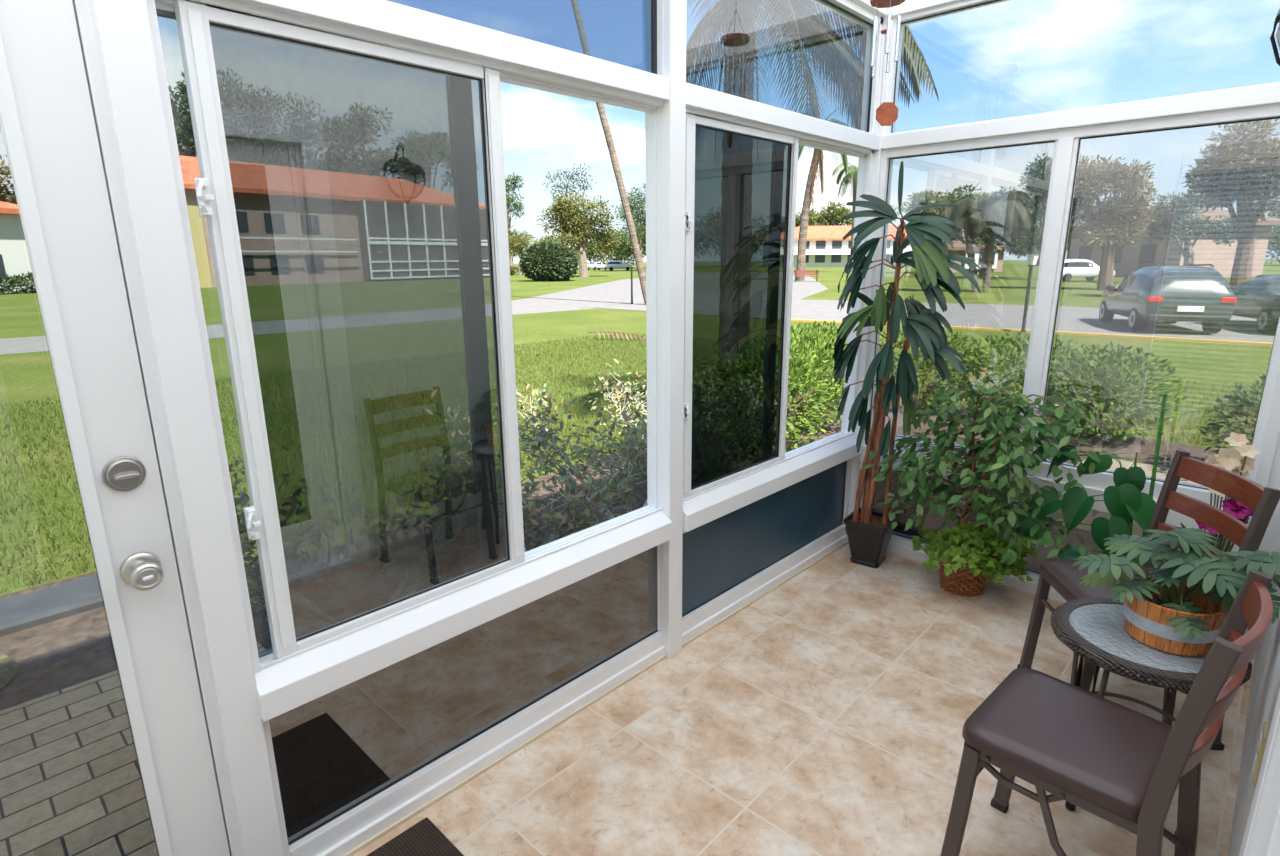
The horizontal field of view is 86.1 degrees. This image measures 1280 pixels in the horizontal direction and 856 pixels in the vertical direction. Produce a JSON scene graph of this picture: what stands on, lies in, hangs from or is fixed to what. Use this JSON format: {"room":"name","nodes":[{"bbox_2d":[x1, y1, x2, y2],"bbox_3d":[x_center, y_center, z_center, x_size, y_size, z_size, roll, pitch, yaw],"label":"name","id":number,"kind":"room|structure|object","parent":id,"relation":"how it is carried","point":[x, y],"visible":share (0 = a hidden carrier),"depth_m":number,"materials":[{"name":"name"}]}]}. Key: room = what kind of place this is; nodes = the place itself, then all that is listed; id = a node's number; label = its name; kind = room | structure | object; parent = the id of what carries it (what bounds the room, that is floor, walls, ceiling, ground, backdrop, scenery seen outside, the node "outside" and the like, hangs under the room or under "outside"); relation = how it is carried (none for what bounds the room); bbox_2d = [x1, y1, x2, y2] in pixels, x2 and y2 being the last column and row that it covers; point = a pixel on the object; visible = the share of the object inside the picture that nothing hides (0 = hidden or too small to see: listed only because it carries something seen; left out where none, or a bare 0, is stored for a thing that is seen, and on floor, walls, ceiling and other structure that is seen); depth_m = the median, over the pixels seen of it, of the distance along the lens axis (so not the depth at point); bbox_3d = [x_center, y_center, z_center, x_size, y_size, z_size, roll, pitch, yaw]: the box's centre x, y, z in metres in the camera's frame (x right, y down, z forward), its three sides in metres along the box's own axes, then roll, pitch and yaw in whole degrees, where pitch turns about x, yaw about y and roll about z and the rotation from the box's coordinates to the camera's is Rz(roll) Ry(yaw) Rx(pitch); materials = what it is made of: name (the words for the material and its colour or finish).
{"room":"sunroom","nodes":[
{"label":"sunroom","id":0,"kind":"room"},
{"bbox_2d":[72,0,889,855],"bbox_3d":[-0.295,-0.303,1.984,0.120,2.644,4.132,12,19,42],"label":"window frame","id":1,"kind":"structure","parent":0,"point":[120,40],"depth_m":1.62,"materials":[{"name":"white plastic"}]},
{"bbox_2d":[0,0,229,855],"bbox_3d":[-1.326,0.207,0.972,0.138,2.152,1.106,12,19,42],"label":"door","id":2,"kind":"structure","parent":1,"relation":"in","point":[47,122],"depth_m":1.27,"materials":[{"name":"white plastic"}]},
{"bbox_2d":[155,0,661,844],"bbox_3d":[-0.422,-0.263,1.868,0.097,2.420,1.410,12,19,42],"label":"window","id":3,"kind":"structure","parent":1,"relation":"in","point":[351,191],"depth_m":1.69,"materials":[{"name":"white plastic"}]},
{"bbox_2d":[343,541,848,855],"bbox_3d":[0.108,0.880,2.659,0.007,0.012,2.990,12,19,42],"label":"trim","id":4,"kind":"structure","parent":1,"relation":"attached to","point":[403,820],"depth_m":2.24,"materials":[{"name":"beige"}]},
{"bbox_2d":[682,0,872,616],"bbox_3d":[0.609,-0.533,2.924,0.097,2.420,1.420,12,19,42],"label":"window","id":5,"kind":"structure","parent":1,"relation":"in","point":[741,180],"depth_m":2.77,"materials":[{"name":"white plastic"}]},
{"bbox_2d":[353,543,1254,855],"bbox_3d":[0.296,1.210,1.679,1.900,0.160,4.470,12,19,42],"label":"floor","id":6,"kind":"structure","parent":0,"point":[827,715],"depth_m":2.14,"materials":[{"name":"tile"}]},
{"bbox_2d":[366,817,463,855],"bbox_3d":[-0.666,1.186,1.456,0.508,0.008,0.763,12,19,42],"label":"door mat","id":7,"kind":"object","parent":6,"relation":"on","point":[423,838],"visible":1,"depth_m":1.80,"materials":[{"name":"brown fabric"}]},
{"bbox_2d":[831,161,980,567],"bbox_3d":[1.185,-0.208,3.105,0.607,1.894,0.426,12,19,42],"label":"potted palm","id":8,"kind":"object","parent":6,"relation":"on","point":[869,538],"visible":0.98,"depth_m":3.03,"materials":[{"name":"green plant"}]},
{"bbox_2d":[844,508,897,567],"bbox_3d":[1.156,0.562,3.453,0.212,0.232,0.212,10,17,35],"label":"pot","id":9,"kind":"object","parent":8,"relation":"attached to","point":[868,538],"depth_m":3.39,"materials":[{"name":"black plastic"}]},
{"bbox_2d":[861,380,1099,596],"bbox_3d":[1.439,0.283,2.981,0.974,0.995,0.462,12,19,42],"label":"potted plant","id":10,"kind":"object","parent":6,"relation":"on","point":[969,554],"visible":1,"depth_m":2.93,"materials":[{"name":"green plant"}]},
{"bbox_2d":[1022,394,1167,562],"bbox_3d":[1.759,0.338,2.737,0.475,1.000,0.292,12,19,42],"label":"potted plant","id":11,"kind":"object","parent":6,"relation":"on","point":[1125,502],"visible":0.45,"depth_m":2.63,"materials":[{"name":"green plant"}]},
{"bbox_2d":[940,568,1272,855],"bbox_3d":[1.020,0.714,1.546,0.418,0.855,0.474,-13,19,-41],"label":"folding chair","id":12,"kind":"object","parent":6,"relation":"on","point":[1119,764],"visible":1,"depth_m":1.48,"materials":[{"name":"brown leather"}]},
{"bbox_2d":[1017,450,1279,750],"bbox_3d":[1.621,0.534,2.252,0.474,0.855,0.418,1,14,6],"label":"folding chair","id":13,"kind":"object","parent":6,"relation":"on","point":[1060,574],"visible":0.44,"depth_m":2.23,"materials":[{"name":"brown wood"}]},
{"bbox_2d":[1050,598,1251,835],"bbox_3d":[1.365,0.800,1.908,0.441,0.509,0.441,6,15,26],"label":"wicker side table","id":14,"kind":"object","parent":6,"relation":"on","point":[1093,629],"visible":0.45,"depth_m":1.82,"materials":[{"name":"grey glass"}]},
{"bbox_2d":[1072,528,1279,655],"bbox_3d":[1.416,0.409,1.830,0.427,0.287,0.375,12,19,42],"label":"potted plant","id":15,"kind":"object","parent":14,"relation":"on","point":[1168,614],"visible":0.92,"depth_m":1.76,"materials":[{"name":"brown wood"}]},
{"bbox_2d":[1178,432,1259,593],"bbox_3d":[2.053,0.450,2.481,0.358,0.903,0.372,12,19,42],"label":"potted flowers","id":16,"kind":"object","parent":6,"relation":"on","point":[1239,459],"visible":0.27,"depth_m":2.36,"materials":[{"name":"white plant"}]},
{"bbox_2d":[854,0,1279,658],"bbox_3d":[1.729,-0.548,2.909,1.744,2.645,0.112,12,19,42],"label":"window frame","id":17,"kind":"structure","parent":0,"point":[1065,127],"depth_m":2.84,"materials":[{"name":"white plastic"}]},
{"bbox_2d":[865,0,1279,580],"bbox_3d":[1.731,-0.539,2.921,1.486,2.445,0.008,12,19,42],"label":"window","id":18,"kind":"structure","parent":17,"relation":"in","point":[929,519],"depth_m":3.13,"materials":[{"name":"white"}]},
{"bbox_2d":[1228,569,1279,855],"bbox_3d":[0.910,-0.009,0.753,0.120,2.640,4.450,12,19,42],"label":"wall","id":19,"kind":"structure","parent":0,"point":[1265,684],"depth_m":1.76,"materials":[{"name":"paint"}]},
{"bbox_2d":[1239,689,1279,855],"bbox_3d":[0.593,0.329,0.520,0.140,2.103,1.405,12,19,42],"label":"door","id":20,"kind":"structure","parent":19,"relation":"in","point":[1261,837],"depth_m":1.07,"materials":[{"name":"white plastic"}]},
{"bbox_2d":[1252,722,1268,785],"bbox_3d":[1.288,0.677,1.425,0.010,0.114,0.070,12,19,42],"label":"wall outlet","id":21,"kind":"object","parent":19,"relation":"attached to","point":[1258,758],"visible":0.98,"depth_m":1.41,"materials":[{"name":"beige plastic"}]},
{"bbox_2d":[1252,753,1256,773],"bbox_3d":[1.287,0.703,1.434,0.004,0.032,0.034,12,19,42],"label":"socket","id":22,"kind":"object","parent":21,"relation":"attached to","point":[1255,759],"depth_m":1.42,"materials":[{"name":"white plastic"}]},
{"bbox_2d":[1257,731,1262,751],"bbox_3d":[1.286,0.650,1.421,0.004,0.032,0.034,12,19,42],"label":"socket","id":23,"kind":"object","parent":21,"relation":"attached to","point":[1261,735],"depth_m":1.41,"materials":[{"name":"white plastic"}]},
{"bbox_2d":[1270,9,1279,65],"bbox_3d":[1.188,-0.704,1.135,0.207,0.283,0.194,12,19,42],"label":"wall lantern","id":24,"kind":"object","parent":19,"relation":"attached to","point":[1277,19],"visible":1,"depth_m":1.21,"materials":[{"name":"black metal"}]},
{"label":"ceiling","id":25,"kind":"structure","parent":0,"visible":0},
{"bbox_2d":[870,0,904,125],"bbox_3d":[0.905,-1.466,2.524,0.124,0.661,0.118,12,19,42],"label":"wind chime","id":26,"kind":"object","parent":25,"relation":"hanging from","point":[887,112],"visible":1,"depth_m":2.54,"materials":[{"name":"grey metal"}]},
{"label":"outside","id":27,"kind":"structure","parent":0,"visible":0},
{"bbox_2d":[0,259,1279,595],"bbox_3d":[37.389,-33.055,139.799,380.000,0.350,380.000,12,19,42],"label":"lawn","id":28,"kind":"structure","parent":27,"point":[23,376],"depth_m":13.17,"materials":[{"name":"green plant"}]},
{"bbox_2d":[0,154,16,203],"bbox_3d":[-56.011,-18.028,59.017,7.855,11.811,7.937,12,19,42],"label":"tree","id":29,"kind":"object","parent":28,"relation":"on","point":[6,196],"visible":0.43,"depth_m":59.53,"materials":[{"name":"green plant"}]},
{"bbox_2d":[0,201,34,292],"bbox_3d":[-47.762,-12.616,45.776,9.600,7.200,9.038,3,14,14],"label":"house","id":30,"kind":"structure","parent":28,"relation":"on","point":[14,257],"depth_m":47.21,"materials":[{"name":"white paint"}]},
{"bbox_2d":[0,271,35,294],"bbox_3d":[-42.321,-9.372,45.139,2.538,1.972,9.077,4,14,16],"label":"clipped hedge","id":31,"kind":"object","parent":28,"relation":"on","point":[12,281],"visible":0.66,"depth_m":46.04,"materials":[{"name":"green plant"}]},
{"bbox_2d":[0,571,117,710],"bbox_3d":[-3.874,1.265,1.843,1.260,0.060,4.750,12,19,42],"label":"mulch strip","id":32,"kind":"object","parent":28,"relation":"on","point":[57,655],"depth_m":2.91,"materials":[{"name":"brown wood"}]},
{"bbox_2d":[0,653,17,689],"bbox_3d":[-2.748,1.014,2.633,0.540,0.050,0.540,12,19,42],"label":"stepping stone","id":33,"kind":"object","parent":32,"relation":"on","point":[8,665],"visible":1,"depth_m":2.75,"materials":[{"name":"beige stone"}]},
{"bbox_2d":[0,575,103,636],"bbox_3d":[-4.026,1.168,2.073,0.340,0.080,4.900,12,19,42],"label":"edging","id":34,"kind":"object","parent":32,"relation":"on","point":[39,607],"visible":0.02,"depth_m":3.24,"materials":[{"name":"grey concrete"}]},
{"bbox_2d":[0,640,265,855],"bbox_3d":[-2.854,1.480,0.901,1.550,0.080,4.750,12,19,42],"label":"path","id":35,"kind":"structure","parent":28,"relation":"on","point":[71,784],"depth_m":2.18,"materials":[{"name":"brick"}]},
{"bbox_2d":[168,71,196,156],"bbox_3d":[-44.392,-24.451,67.506,6.034,19.927,7.463,12,19,42],"label":"tree","id":36,"kind":"object","parent":28,"relation":"on","point":[186,138],"visible":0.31,"depth_m":65.38,"materials":[{"name":"green plant"}]},
{"bbox_2d":[179,155,216,287],"bbox_3d":[-32.011,-19.782,67.094,14.180,10.618,36.103,9,17,32],"label":"house","id":37,"kind":"structure","parent":28,"relation":"on","point":[189,164],"depth_m":53.75,"materials":[{"name":"yellow paint"}]},
{"bbox_2d":[510,265,518,275],"bbox_3d":[-12.002,-14.311,63.458,1.607,1.648,1.654,6,15,25],"label":"bush","id":38,"kind":"object","parent":28,"relation":"on","point":[513,269],"visible":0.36,"depth_m":63.42,"materials":[{"name":"green plant"}]},
{"bbox_2d":[505,173,525,266],"bbox_3d":[-18.342,-28.099,94.558,5.692,13.561,4.985,12,19,42],"label":"tree","id":39,"kind":"object","parent":28,"relation":"on","point":[509,200],"visible":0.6,"depth_m":93.69,"materials":[{"name":"green plant"}]},
{"bbox_2d":[508,226,541,274],"bbox_3d":[-15.406,-22.796,87.814,7.544,6.529,5.481,-11,17,-36],"label":"tree","id":40,"kind":"object","parent":28,"relation":"on","point":[514,245],"visible":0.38,"depth_m":86.56,"materials":[{"name":"green plant"}]},
{"bbox_2d":[512,233,557,265],"bbox_3d":[-20.847,-35.990,139.048,12.362,7.555,12.671,12,19,42],"label":"tree","id":41,"kind":"object","parent":28,"relation":"on","point":[546,238],"visible":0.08,"depth_m":138.13,"materials":[{"name":"green plant"}]},
{"bbox_2d":[518,240,579,281],"bbox_3d":[-8.366,-15.194,63.203,5.736,4.182,5.827,12,19,42],"label":"round bush","id":42,"kind":"object","parent":28,"relation":"on","point":[552,253],"visible":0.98,"depth_m":61.82,"materials":[{"name":"green plant"}]},
{"bbox_2d":[543,163,596,269],"bbox_3d":[-10.465,-30.347,99.862,8.051,15.270,8.730,12,19,42],"label":"tree","id":43,"kind":"object","parent":28,"relation":"on","point":[565,172],"visible":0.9,"depth_m":97.83,"materials":[{"name":"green plant"}]},
{"bbox_2d":[535,191,621,276],"bbox_3d":[-6.591,-21.338,76.089,7.208,9.181,8.466,12,19,42],"label":"tree","id":44,"kind":"object","parent":28,"relation":"on","point":[572,227],"visible":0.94,"depth_m":75.08,"materials":[{"name":"green plant"}]},
{"bbox_2d":[587,262,606,269],"bbox_3d":[-7.629,-28.685,121.362,1.860,1.440,4.580,10,18,37],"label":"parked car","id":45,"kind":"object","parent":28,"relation":"on","point":[592,265],"visible":0.81,"depth_m":120.20,"materials":[{"name":"silver metal"}]},
{"bbox_2d":[583,231,623,259],"bbox_3d":[-5.031,-37.760,144.738,14.761,8.074,13.053,12,19,42],"label":"tree","id":46,"kind":"object","parent":28,"relation":"on","point":[591,231],"visible":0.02,"depth_m":141.82,"materials":[{"name":"green plant"}]},
{"bbox_2d":[573,215,645,264],"bbox_3d":[-3.997,-37.575,137.597,19.169,11.154,18.731,12,19,42],"label":"tree","id":47,"kind":"object","parent":28,"relation":"on","point":[629,248],"visible":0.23,"depth_m":135.89,"materials":[{"name":"green plant"}]},
{"bbox_2d":[587,331,645,340],"bbox_3d":[-0.195,-2.213,16.519,2.414,0.192,0.660,7,16,26],"label":"frond","id":48,"kind":"object","parent":28,"relation":"on","point":[608,334],"visible":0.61,"depth_m":16.59,"materials":[{"name":"plant"}]},
{"bbox_2d":[606,260,632,270],"bbox_3d":[-3.432,-27.544,116.136,4.460,1.670,1.880,0,14,0],"label":"parked car","id":49,"kind":"object","parent":28,"relation":"on","point":[615,264],"visible":0.97,"depth_m":115.27,"materials":[{"name":"white paint"}]},
{"bbox_2d":[596,102,645,304],"bbox_3d":[-3.227,-15.107,26.849,5.918,20.680,4.608,8,16,32],"label":"leaning palm","id":50,"kind":"object","parent":28,"relation":"on","point":[605,125],"visible":0.6,"depth_m":28.42,"materials":[{"name":"brown plant"}]},
{"bbox_2d":[596,181,645,270],"bbox_3d":[-0.223,-32.146,107.250,10.149,15.040,11.609,12,19,42],"label":"tree","id":51,"kind":"object","parent":28,"relation":"on","point":[640,200],"visible":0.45,"depth_m":107.13,"materials":[{"name":"green plant"}]},
{"bbox_2d":[248,392,1218,649],"bbox_3d":[1.906,0.621,4.275,5.600,0.070,6.850,12,19,42],"label":"hedge","id":52,"kind":"object","parent":28,"relation":"on","point":[1145,448],"visible":0.1,"depth_m":5.72,"materials":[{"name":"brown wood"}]},
{"bbox_2d":[88,460,524,635],"bbox_3d":[-1.173,0.500,2.877,1.155,0.950,1.675,12,19,42],"label":"shrub","id":53,"kind":"object","parent":52,"relation":"on","point":[253,573],"visible":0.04,"depth_m":2.51,"materials":[{"name":"green plant"}]},
{"bbox_2d":[516,371,646,520],"bbox_3d":[-0.023,0.139,4.194,1.396,0.999,1.706,12,19,42],"label":"shrub","id":54,"kind":"object","parent":52,"relation":"on","point":[543,432],"visible":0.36,"depth_m":3.88,"materials":[{"name":"green plant"}]},
{"bbox_2d":[519,408,646,551],"bbox_3d":[-0.553,0.360,3.427,1.515,0.945,1.281,4,15,18],"label":"shrub","id":55,"kind":"object","parent":52,"relation":"on","point":[616,492],"visible":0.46,"depth_m":3.23,"materials":[{"name":"green plant"}]},
{"bbox_2d":[583,359,789,469],"bbox_3d":[0.374,-0.075,5.114,1.392,0.966,1.458,-8,16,-29],"label":"shrub","id":56,"kind":"object","parent":52,"relation":"on","point":[619,383],"visible":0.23,"depth_m":5.20,"materials":[{"name":"green plant"}]},
{"bbox_2d":[785,342,843,452],"bbox_3d":[1.056,-0.247,5.684,1.255,0.972,1.263,-3,14,-9],"label":"leafy shrub","id":57,"kind":"object","parent":52,"relation":"on","point":[805,380],"visible":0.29,"depth_m":5.50,"materials":[{"name":"green plant"}]},
{"bbox_2d":[787,322,846,427],"bbox_3d":[1.576,-0.496,6.558,1.356,1.026,1.277,12,19,42],"label":"leafy shrub","id":58,"kind":"object","parent":52,"relation":"on","point":[805,339],"visible":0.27,"depth_m":6.41,"materials":[{"name":"green plant"}]},
{"bbox_2d":[789,320,846,400],"bbox_3d":[2.051,-0.778,7.931,1.391,0.936,1.161,7,16,26],"label":"leafy shrub","id":59,"kind":"object","parent":52,"relation":"on","point":[828,331],"visible":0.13,"depth_m":7.82,"materials":[{"name":"green plant"}]},
{"bbox_2d":[876,326,996,409],"bbox_3d":[3.038,-0.642,7.369,1.521,0.940,1.133,12,19,42],"label":"leafy shrub","id":60,"kind":"object","parent":52,"relation":"on","point":[923,367],"visible":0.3,"depth_m":7.19,"materials":[{"name":"green plant"}]},
{"bbox_2d":[947,332,1113,422],"bbox_3d":[3.758,-0.477,6.700,1.446,0.928,1.136,7,16,29],"label":"leafy shrub","id":61,"kind":"object","parent":52,"relation":"on","point":[1004,348],"visible":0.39,"depth_m":6.65,"materials":[{"name":"green plant"}]},
{"bbox_2d":[1044,341,1188,442],"bbox_3d":[4.124,-0.327,6.094,1.123,0.912,1.190,-10,17,-33],"label":"leafy shrub","id":62,"kind":"object","parent":52,"relation":"on","point":[1106,388],"visible":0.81,"depth_m":5.92,"materials":[{"name":"green plant"}]},
{"bbox_2d":[1199,374,1265,453],"bbox_3d":[4.572,0.030,4.750,1.079,0.834,1.063,12,19,42],"label":"leafy shrub","id":63,"kind":"object","parent":52,"relation":"on","point":[1238,409],"visible":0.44,"depth_m":4.91,"materials":[{"name":"green plant"}]},
{"bbox_2d":[795,208,820,226],"bbox_3d":[34.768,-43.115,155.006,12.126,12.838,8.667,12,19,42],"label":"tree","id":64,"kind":"object","parent":28,"relation":"on","point":[811,222],"visible":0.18,"depth_m":151.91,"materials":[{"name":"green plant"}]},
{"bbox_2d":[686,0,938,192],"bbox_3d":[1.283,-2.084,5.882,2.383,4.627,3.483,-2,14,-5],"label":"palm","id":65,"kind":"object","parent":28,"relation":"on","point":[794,18],"visible":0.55,"depth_m":5.66,"materials":[{"name":"green plant"}]},
{"bbox_2d":[796,107,858,280],"bbox_3d":[14.566,-18.911,56.251,5.914,13.402,5.586,-1,14,-2],"label":"palm","id":66,"kind":"object","parent":28,"relation":"on","point":[812,177],"visible":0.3,"depth_m":56.26,"materials":[{"name":"brown plant"}]},
{"bbox_2d":[812,201,851,225],"bbox_3d":[43.401,-45.273,159.536,11.134,14.719,9.582,12,19,42],"label":"tree","id":67,"kind":"object","parent":28,"relation":"on","point":[837,214],"visible":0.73,"depth_m":157.25,"materials":[{"name":"green plant"}]},
{"bbox_2d":[832,163,857,257],"bbox_3d":[27.060,-26.574,86.887,5.448,13.369,5.593,12,19,42],"label":"palm","id":68,"kind":"object","parent":28,"relation":"on","point":[853,174],"visible":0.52,"depth_m":86.21,"materials":[{"name":"plant"}]},
{"bbox_2d":[793,225,914,267],"bbox_3d":[41.926,-36.899,139.149,33.065,8.052,33.070,12,19,42],"label":"building","id":69,"kind":"structure","parent":28,"relation":"on","point":[825,245],"depth_m":133.59,"materials":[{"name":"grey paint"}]},
{"bbox_2d":[841,205,898,225],"bbox_3d":[54.239,-46.831,162.423,13.147,16.188,9.949,12,19,42],"label":"tree","id":70,"kind":"object","parent":28,"relation":"on","point":[849,222],"visible":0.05,"depth_m":161.65,"materials":[{"name":"green plant"}]},
{"bbox_2d":[897,189,963,251],"bbox_3d":[33.964,-22.388,78.443,8.380,9.451,7.879,12,19,42],"label":"tree","id":71,"kind":"object","parent":28,"relation":"on","point":[924,197],"visible":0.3,"depth_m":77.03,"materials":[{"name":"green plant"}]},
{"bbox_2d":[927,197,994,291],"bbox_3d":[17.760,-10.120,38.085,3.368,5.090,3.398,12,19,42],"label":"palm","id":72,"kind":"object","parent":28,"relation":"on","point":[961,212],"visible":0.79,"depth_m":37.62,"materials":[{"name":"green plant"}]},
{"bbox_2d":[934,236,1010,271],"bbox_3d":[41.440,-22.416,88.247,12.594,4.400,12.598,12,19,42],"label":"house","id":73,"kind":"structure","parent":28,"relation":"on","point":[958,248],"depth_m":84.23,"materials":[{"name":"brown"}]},
{"bbox_2d":[941,183,1041,277],"bbox_3d":[32.388,-17.835,61.998,5.870,8.500,9.337,-14,19,-43],"label":"tree","id":74,"kind":"object","parent":28,"relation":"on","point":[1023,243],"visible":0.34,"depth_m":61.31,"materials":[{"name":"green plant"}]},
{"bbox_2d":[965,190,1033,291],"bbox_3d":[19.487,-10.142,37.399,3.469,5.375,3.456,12,19,42],"label":"palm","id":75,"kind":"object","parent":28,"relation":"on","point":[998,204],"visible":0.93,"depth_m":36.50,"materials":[{"name":"green plant"}]},
{"bbox_2d":[1021,246,1040,332],"bbox_3d":[9.989,-3.544,17.627,0.360,2.192,0.312,12,19,42],"label":"lamp post","id":76,"kind":"object","parent":28,"relation":"on","point":[1033,253],"visible":0.91,"depth_m":17.50,"materials":[{"name":"black"}]},
{"bbox_2d":[791,319,1272,345],"bbox_3d":[20.262,-0.450,9.327,40.057,0.110,0.827,11,18,39],"label":"kerb","id":77,"kind":"object","parent":28,"relation":"on","point":[797,320],"visible":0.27,"depth_m":16.75,"materials":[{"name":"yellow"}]},
{"bbox_2d":[1004,237,1069,265],"bbox_3d":[74.167,-33.610,127.104,11.625,7.226,9.718,12,19,42],"label":"tree","id":78,"kind":"object","parent":28,"relation":"on","point":[1018,254],"visible":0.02,"depth_m":127.72,"materials":[{"name":"green plant"}]},
{"bbox_2d":[1015,153,1074,251],"bbox_3d":[32.488,-16.856,54.887,4.716,10.000,3.321,3,14,15],"label":"tree","id":79,"kind":"object","parent":28,"relation":"on","point":[1037,182],"visible":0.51,"depth_m":54.40,"materials":[{"name":"green plant"}]},
{"bbox_2d":[1062,259,1114,281],"bbox_3d":[33.514,-12.018,52.174,4.460,1.670,1.880,0,14,0],"label":"parked car","id":80,"kind":"object","parent":28,"relation":"on","point":[1088,269],"visible":0.49,"depth_m":51.30,"materials":[{"name":"white paint"}]},
{"bbox_2d":[1068,154,1161,289],"bbox_3d":[26.061,-11.542,38.776,5.224,7.538,4.168,4,15,17],"label":"tree","id":81,"kind":"object","parent":28,"relation":"on","point":[1109,226],"visible":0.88,"depth_m":37.85,"materials":[{"name":"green plant"}]},
{"bbox_2d":[1078,459,1202,485],"bbox_3d":[3.497,0.526,4.545,1.480,0.080,1.850,12,19,42],"label":"walkway","id":82,"kind":"structure","parent":28,"relation":"on","point":[1161,473],"depth_m":5.24,"materials":[{"name":"concrete"}]},
{"bbox_2d":[1067,204,1279,276],"bbox_3d":[48.078,-17.291,63.154,16.964,6.400,16.222,12,19,42],"label":"house","id":83,"kind":"structure","parent":28,"relation":"on","point":[1168,253],"depth_m":58.57,"materials":[{"name":"brown"}]},
{"bbox_2d":[1139,191,1235,265],"bbox_3d":[36.705,-12.644,45.691,6.200,6.194,4.938,12,19,42],"label":"tree","id":84,"kind":"object","parent":28,"relation":"on","point":[1177,213],"visible":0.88,"depth_m":45.55,"materials":[{"name":"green plant"}]},
{"bbox_2d":[1181,119,1279,287],"bbox_3d":[25.681,-9.046,28.529,5.523,7.617,3.991,12,19,42],"label":"tree","id":85,"kind":"object","parent":28,"relation":"on","point":[1239,171],"visible":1,"depth_m":28.45,"materials":[{"name":"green plant"}]},
{"bbox_2d":[1262,201,1279,263],"bbox_3d":[105.448,-31.213,108.816,13.358,10.880,9.096,12,19,42],"label":"tree","id":86,"kind":"object","parent":28,"relation":"on","point":[1270,215],"visible":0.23,"depth_m":112.09,"materials":[{"name":"green plant"}]},
{"bbox_2d":[1267,227,1279,251],"bbox_3d":[97.867,-29.615,111.080,14.290,6.782,9.408,12,19,42],"label":"tree","id":87,"kind":"object","parent":28,"relation":"on","point":[1274,239],"visible":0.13,"depth_m":106.80,"materials":[{"name":"green plant"}]},
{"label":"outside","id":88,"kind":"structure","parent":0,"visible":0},
{"bbox_2d":[585,299,1274,342],"bbox_3d":[20.140,-2.195,16.465,50.866,0.070,11.486,11,18,39],"label":"lane","id":89,"kind":"structure","parent":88,"point":[1069,319],"depth_m":20.96,"materials":[{"name":"grey asphalt"}]},
{"bbox_2d":[1099,264,1236,332],"bbox_3d":[14.190,-3.611,18.740,2.284,1.720,4.520,4,15,19],"label":"parked car","id":90,"kind":"object","parent":89,"relation":"on","point":[1153,292],"visible":1,"depth_m":16.97,"materials":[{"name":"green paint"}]},
{"bbox_2d":[1105,284,1115,290],"bbox_3d":[13.419,-3.998,19.549,0.238,0.193,0.128,9,17,34],"label":"mirror","id":91,"kind":"object","parent":90,"relation":"attached to","point":[1109,287],"depth_m":19.50,"materials":[{"name":"black mirror"}]},
{"bbox_2d":[1147,297,1162,301],"bbox_3d":[12.789,-3.199,17.040,0.320,0.140,0.230,4,15,19],"label":"tail light","id":92,"kind":"object","parent":90,"relation":"attached to","point":[1149,299],"depth_m":16.94,"materials":[{"name":"red plastic"}]},
{"bbox_2d":[1220,297,1236,302],"bbox_3d":[14.184,-3.092,16.560,0.320,0.140,0.230,4,15,19],"label":"tail light","id":93,"kind":"object","parent":90,"relation":"attached to","point":[1222,299],"depth_m":16.46,"materials":[{"name":"red plastic"}]},
{"bbox_2d":[1231,274,1279,333],"bbox_3d":[16.946,-3.329,18.093,2.284,1.440,4.640,4,15,19],"label":"parked car","id":94,"kind":"object","parent":89,"relation":"on","point":[1258,298],"visible":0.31,"depth_m":17.46,"materials":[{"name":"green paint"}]},
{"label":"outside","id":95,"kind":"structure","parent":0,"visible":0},
{"bbox_2d":[0,273,827,354],"bbox_3d":[-13.443,-8.311,42.307,44.400,0.062,124.000,12,19,42],"label":"road","id":96,"kind":"structure","parent":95,"point":[618,292],"depth_m":32.74,"materials":[{"name":"grey asphalt"}]},
{"bbox_2d":[630,266,632,303],"bbox_3d":[-0.363,-6.321,30.346,0.120,1.638,0.120,12,19,42],"label":"lamp post","id":97,"kind":"object","parent":96,"relation":"on","point":[631,267],"visible":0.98,"depth_m":30.31,"materials":[{"name":"black"}]},
{"bbox_2d":[794,270,818,281],"bbox_3d":[13.499,-12.340,55.637,2.000,0.950,0.560,2,14,11],"label":"park bench","id":98,"kind":"object","parent":96,"relation":"on","point":[796,272],"visible":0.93,"depth_m":55.73,"materials":[{"name":"brown wood"}]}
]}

